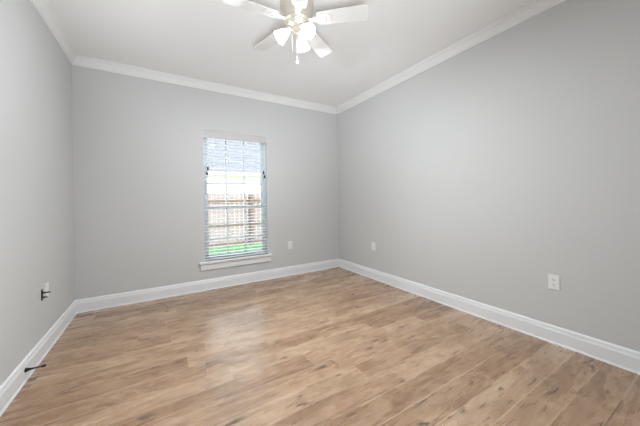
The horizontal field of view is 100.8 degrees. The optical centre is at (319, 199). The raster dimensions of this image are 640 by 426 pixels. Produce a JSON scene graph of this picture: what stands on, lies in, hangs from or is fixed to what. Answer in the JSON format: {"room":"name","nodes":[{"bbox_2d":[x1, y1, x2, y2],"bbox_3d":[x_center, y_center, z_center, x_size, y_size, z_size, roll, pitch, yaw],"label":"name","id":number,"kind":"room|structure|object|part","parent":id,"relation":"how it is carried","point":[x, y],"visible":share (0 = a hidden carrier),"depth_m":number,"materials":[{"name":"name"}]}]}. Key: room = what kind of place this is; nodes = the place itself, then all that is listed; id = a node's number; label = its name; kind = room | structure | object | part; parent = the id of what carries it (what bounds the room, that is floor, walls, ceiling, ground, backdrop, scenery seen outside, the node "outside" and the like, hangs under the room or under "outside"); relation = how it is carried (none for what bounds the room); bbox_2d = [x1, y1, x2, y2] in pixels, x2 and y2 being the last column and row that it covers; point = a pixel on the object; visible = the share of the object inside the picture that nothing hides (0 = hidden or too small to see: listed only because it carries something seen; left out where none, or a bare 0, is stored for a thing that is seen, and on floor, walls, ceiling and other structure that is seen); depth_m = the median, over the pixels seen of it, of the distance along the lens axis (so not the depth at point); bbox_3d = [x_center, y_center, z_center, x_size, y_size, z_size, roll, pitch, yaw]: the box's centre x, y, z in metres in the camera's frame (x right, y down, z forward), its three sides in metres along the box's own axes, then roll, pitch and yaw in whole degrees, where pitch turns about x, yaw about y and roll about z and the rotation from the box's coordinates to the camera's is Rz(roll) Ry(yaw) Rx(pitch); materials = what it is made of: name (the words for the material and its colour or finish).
{"room":"empty bedroom","nodes":[
{"label":"empty bedroom","id":0,"kind":"room"},
{"bbox_2d":[0,0,74,385],"bbox_3d":[-0.923,-0.194,-0.136,0.150,2.740,7.120,-1,0,-31],"label":"wall","id":1,"kind":"structure","parent":0,"point":[37,210],"depth_m":1.90,"materials":[{"name":"grey paint"}]},
{"bbox_2d":[0,300,76,416],"bbox_3d":[-1.502,1.119,1.017,0.022,0.139,4.220,-1,0,-31],"label":"baseboard","id":2,"kind":"structure","parent":1,"relation":"attached to","point":[16,380],"depth_m":1.84,"materials":[{"name":"white paint"}]},
{"bbox_2d":[24,364,45,372],"bbox_3d":[-1.892,1.121,1.763,0.098,0.028,0.028,-1,0,-31],"label":"door stop","id":3,"kind":"object","parent":2,"relation":"attached to","point":[44,365],"visible":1,"depth_m":1.75,"materials":[{"name":"black metal"}]},
{"bbox_3d":[-1.902,1.121,1.757,0.075,0.028,0.028,-1,0,-31],"label":"rod","id":4,"kind":"part","parent":3,"relation":"part of","materials":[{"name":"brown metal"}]},
{"bbox_2d":[41,282,50,300],"bbox_3d":[-2.149,0.727,2.100,0.050,0.118,0.148,-1,0,-31],"label":"cable plate","id":5,"kind":"object","parent":1,"relation":"attached to","point":[47,291],"visible":1,"depth_m":2.09,"materials":[{"name":"white plastic"}]},
{"bbox_3d":[-2.187,0.727,2.121,0.006,0.118,0.072,-1,0,-31],"label":"plate","id":6,"kind":"part","parent":5,"relation":"part of","materials":[{"name":"white plastic"}]},
{"bbox_2d":[31,0,76,64],"bbox_3d":[-1.528,-1.504,1.034,0.060,0.095,4.220,-1,0,-31],"label":"crown molding","id":7,"kind":"structure","parent":1,"relation":"attached to","point":[43,7],"depth_m":2.29,"materials":[{"name":"white paint"}]},
{"bbox_2d":[72,65,338,299],"bbox_3d":[-1.195,-0.179,3.775,3.441,2.740,0.150,-1,0,-31],"label":"wall","id":8,"kind":"structure","parent":0,"point":[138,180],"depth_m":3.28,"materials":[{"name":"grey paint"}]},
{"bbox_2d":[72,55,336,113],"bbox_3d":[-1.161,-1.503,3.689,3.441,0.095,0.060,-1,0,-31],"label":"crown molding","id":9,"kind":"structure","parent":8,"relation":"attached to","point":[83,61],"depth_m":3.39,"materials":[{"name":"white paint"}]},
{"bbox_2d":[75,259,338,312],"bbox_3d":[-1.129,1.120,3.698,3.441,0.139,0.022,-1,0,-31],"label":"baseboard","id":10,"kind":"structure","parent":8,"relation":"attached to","point":[119,299],"depth_m":3.39,"materials":[{"name":"white paint"}]},
{"bbox_2d":[199,129,271,270],"bbox_3d":[-1.190,-0.003,3.752,0.992,1.860,0.190,-1,0,-31],"label":"window","id":11,"kind":"structure","parent":8,"relation":"in","point":[226,262],"depth_m":3.77,"materials":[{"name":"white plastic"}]},
{"bbox_3d":[-1.226,-0.382,3.826,0.821,1.041,0.028,-1,0,-31],"label":"sash","id":12,"kind":"part","parent":11,"relation":"part of","materials":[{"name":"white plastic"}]},
{"bbox_3d":[-1.197,0.445,3.797,0.821,0.702,0.028,-1,0,-31],"label":"sash","id":13,"kind":"part","parent":11,"relation":"part of","materials":[{"name":"white plastic"}]},
{"bbox_2d":[203,129,267,260],"bbox_3d":[-1.166,-0.062,3.734,0.875,1.738,0.088,-1,0,-31],"label":"window blind","id":14,"kind":"object","parent":11,"relation":"attached to","point":[212,134],"visible":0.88,"depth_m":3.72,"materials":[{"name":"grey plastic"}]},
{"bbox_3d":[-1.439,-0.029,3.587,0.002,1.653,0.055,-1,0,-31],"label":"ladder cord","id":15,"kind":"part","parent":14,"relation":"part of","materials":[{"name":"white fabric"}]},
{"bbox_3d":[-1.161,0.799,3.746,0.861,0.016,0.052,-1,0,-31],"label":"rail","id":16,"kind":"part","parent":14,"relation":"part of","materials":[{"name":"white plastic"}]},
{"bbox_3d":[-0.908,-0.037,3.909,0.002,1.653,0.055,-1,0,-31],"label":"ladder cord","id":17,"kind":"part","parent":14,"relation":"part of","materials":[{"name":"white fabric"}]},
{"bbox_2d":[288,241,291,248],"bbox_3d":[-0.463,0.709,4.115,0.072,0.118,0.008,-1,0,-31],"label":"wall outlet","id":18,"kind":"object","parent":8,"relation":"attached to","point":[289,242],"visible":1,"depth_m":4.11,"materials":[{"name":"white plastic"}]},
{"bbox_2d":[47,0,533,106],"bbox_3d":[0.590,-1.646,0.799,3.741,0.120,7.120,-1,0,-31],"label":"ceiling","id":19,"kind":"structure","parent":0,"point":[215,41],"depth_m":2.57,"materials":[{"name":"white paint"}]},
{"bbox_2d":[223,0,367,64],"bbox_3d":[-0.196,-1.277,1.947,0.977,0.587,1.005,-1,0,-31],"label":"ceiling fan","id":20,"kind":"object","parent":19,"relation":"hanging from","point":[297,15],"visible":1,"depth_m":1.90,"materials":[{"name":"white wood"}]},
{"bbox_3d":[-0.465,-1.312,1.803,0.364,0.006,0.126,-1,12,-27],"label":"blade","id":21,"kind":"part","parent":20,"relation":"part of","materials":[{"name":"white wood"}]},
{"bbox_3d":[-0.405,-1.311,2.188,0.364,0.006,0.126,-1,12,45],"label":"blade","id":22,"kind":"part","parent":20,"relation":"part of","materials":[{"name":"white wood"}]},
{"bbox_3d":[-0.267,-1.203,1.933,0.088,0.102,0.102,-44,8,-9],"label":"lamp shade","id":23,"kind":"part","parent":20,"relation":"part of","materials":[{"name":"white glass"}]},
{"bbox_3d":[-0.116,-1.317,1.627,0.126,0.006,0.364,11,-2,-9],"label":"blade","id":24,"kind":"part","parent":20,"relation":"part of","materials":[{"name":"white wood"}]},
{"bbox_3d":[-0.137,-1.205,2.051,0.102,0.102,0.088,-1,-42,18],"label":"lamp shade","id":25,"kind":"part","parent":20,"relation":"part of","materials":[{"name":"white glass"}]},
{"bbox_3d":[-0.102,-1.210,1.883,0.047,0.048,0.065,-1,42,-42],"label":"bulb","id":26,"kind":"part","parent":20,"relation":"part of","materials":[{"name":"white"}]},
{"bbox_3d":[-0.099,-1.206,1.879,0.102,0.102,0.088,-1,42,-42],"label":"lamp shade","id":27,"kind":"part","parent":20,"relation":"part of","materials":[{"name":"white glass"}]},
{"bbox_3d":[-0.020,-1.317,2.251,0.126,0.006,0.364,-14,-6,26],"label":"blade","id":28,"kind":"part","parent":20,"relation":"part of","materials":[{"name":"white wood"}]},
{"bbox_3d":[0.159,-1.321,1.904,0.364,0.006,0.126,-1,-12,9],"label":"blade","id":29,"kind":"part","parent":20,"relation":"part of","materials":[{"name":"white wood"}]},
{"bbox_2d":[0,267,639,425],"bbox_3d":[0.635,1.179,0.791,3.741,0.050,7.120,-1,0,-31],"label":"floor","id":30,"kind":"structure","parent":0,"point":[338,346],"depth_m":1.83,"materials":[{"name":"brown wood"}]},
{"bbox_2d":[337,0,639,351],"bbox_3d":[2.147,-0.238,1.726,0.150,2.740,7.120,-1,0,-31],"label":"wall","id":31,"kind":"structure","parent":0,"point":[509,162],"depth_m":2.28,"materials":[{"name":"grey paint"}]},
{"bbox_2d":[336,0,565,113],"bbox_3d":[1.362,-1.546,2.787,0.060,0.095,4.220,-1,0,-31],"label":"crown molding","id":32,"kind":"structure","parent":31,"relation":"attached to","point":[535,7],"depth_m":2.66,"materials":[{"name":"white paint"}]},
{"bbox_2d":[339,259,639,374],"bbox_3d":[1.421,1.077,2.790,0.022,0.139,4.220,-1,0,-31],"label":"baseboard","id":33,"kind":"structure","parent":31,"relation":"attached to","point":[618,356],"depth_m":2.27,"materials":[{"name":"white paint"}]},
{"bbox_2d":[548,274,559,290],"bbox_3d":[1.847,0.655,2.091,0.008,0.118,0.072,-1,0,-31],"label":"wall outlet","id":34,"kind":"object","parent":31,"relation":"attached to","point":[553,280],"visible":1,"depth_m":2.09,"materials":[{"name":"white plastic"}]},
{"label":"outside","id":35,"kind":"structure","parent":0,"visible":0},
{"bbox_2d":[209,243,261,253],"bbox_3d":[-0.078,1.634,7.880,24.000,0.100,5.650,-1,0,-31],"label":"lawn","id":36,"kind":"structure","parent":35,"point":[254,243],"depth_m":9.02,"materials":[{"name":"green plant"}]},
{"bbox_2d":[208,194,261,246],"bbox_3d":[-3.600,0.718,8.870,13.027,1.850,0.156,-1,0,-31],"label":"wooden fence","id":37,"kind":"object","parent":36,"relation":"on","point":[249,212],"visible":0.1,"depth_m":9.28,"materials":[{"name":"brown wood"}]},
{"bbox_3d":[-3.643,0.079,8.901,13.000,0.090,0.040,-1,0,-31],"label":"rail","id":38,"kind":"part","parent":37,"relation":"part of","materials":[{"name":"brown wood"}]},
{"bbox_3d":[-3.631,0.879,8.898,13.000,0.090,0.040,-1,0,-31],"label":"rail","id":39,"kind":"part","parent":37,"relation":"part of","materials":[{"name":"brown wood"}]},
{"bbox_3d":[-3.620,1.538,8.897,13.000,0.090,0.040,-1,0,-31],"label":"rail","id":40,"kind":"part","parent":37,"relation":"part of","materials":[{"name":"brown wood"}]},
{"bbox_3d":[-2.459,0.727,9.528,0.110,1.800,0.099,-1,0,-31],"label":"post","id":41,"kind":"part","parent":37,"relation":"part of","materials":[{"name":"brown wood"}]},
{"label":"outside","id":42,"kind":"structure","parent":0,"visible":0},
{"bbox_3d":[-2.937,1.693,12.595,24.000,0.100,5.380,-1,0,-31],"label":"driveway","id":43,"kind":"object","parent":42,"visible":0},
{"bbox_2d":[207,138,260,228],"bbox_3d":[-7.311,-1.995,16.826,21.400,7.438,8.576,-1,0,-31],"label":"house","id":44,"kind":"structure","parent":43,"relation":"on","point":[250,171],"depth_m":14.61,"materials":[{"name":"white"}]}
]}

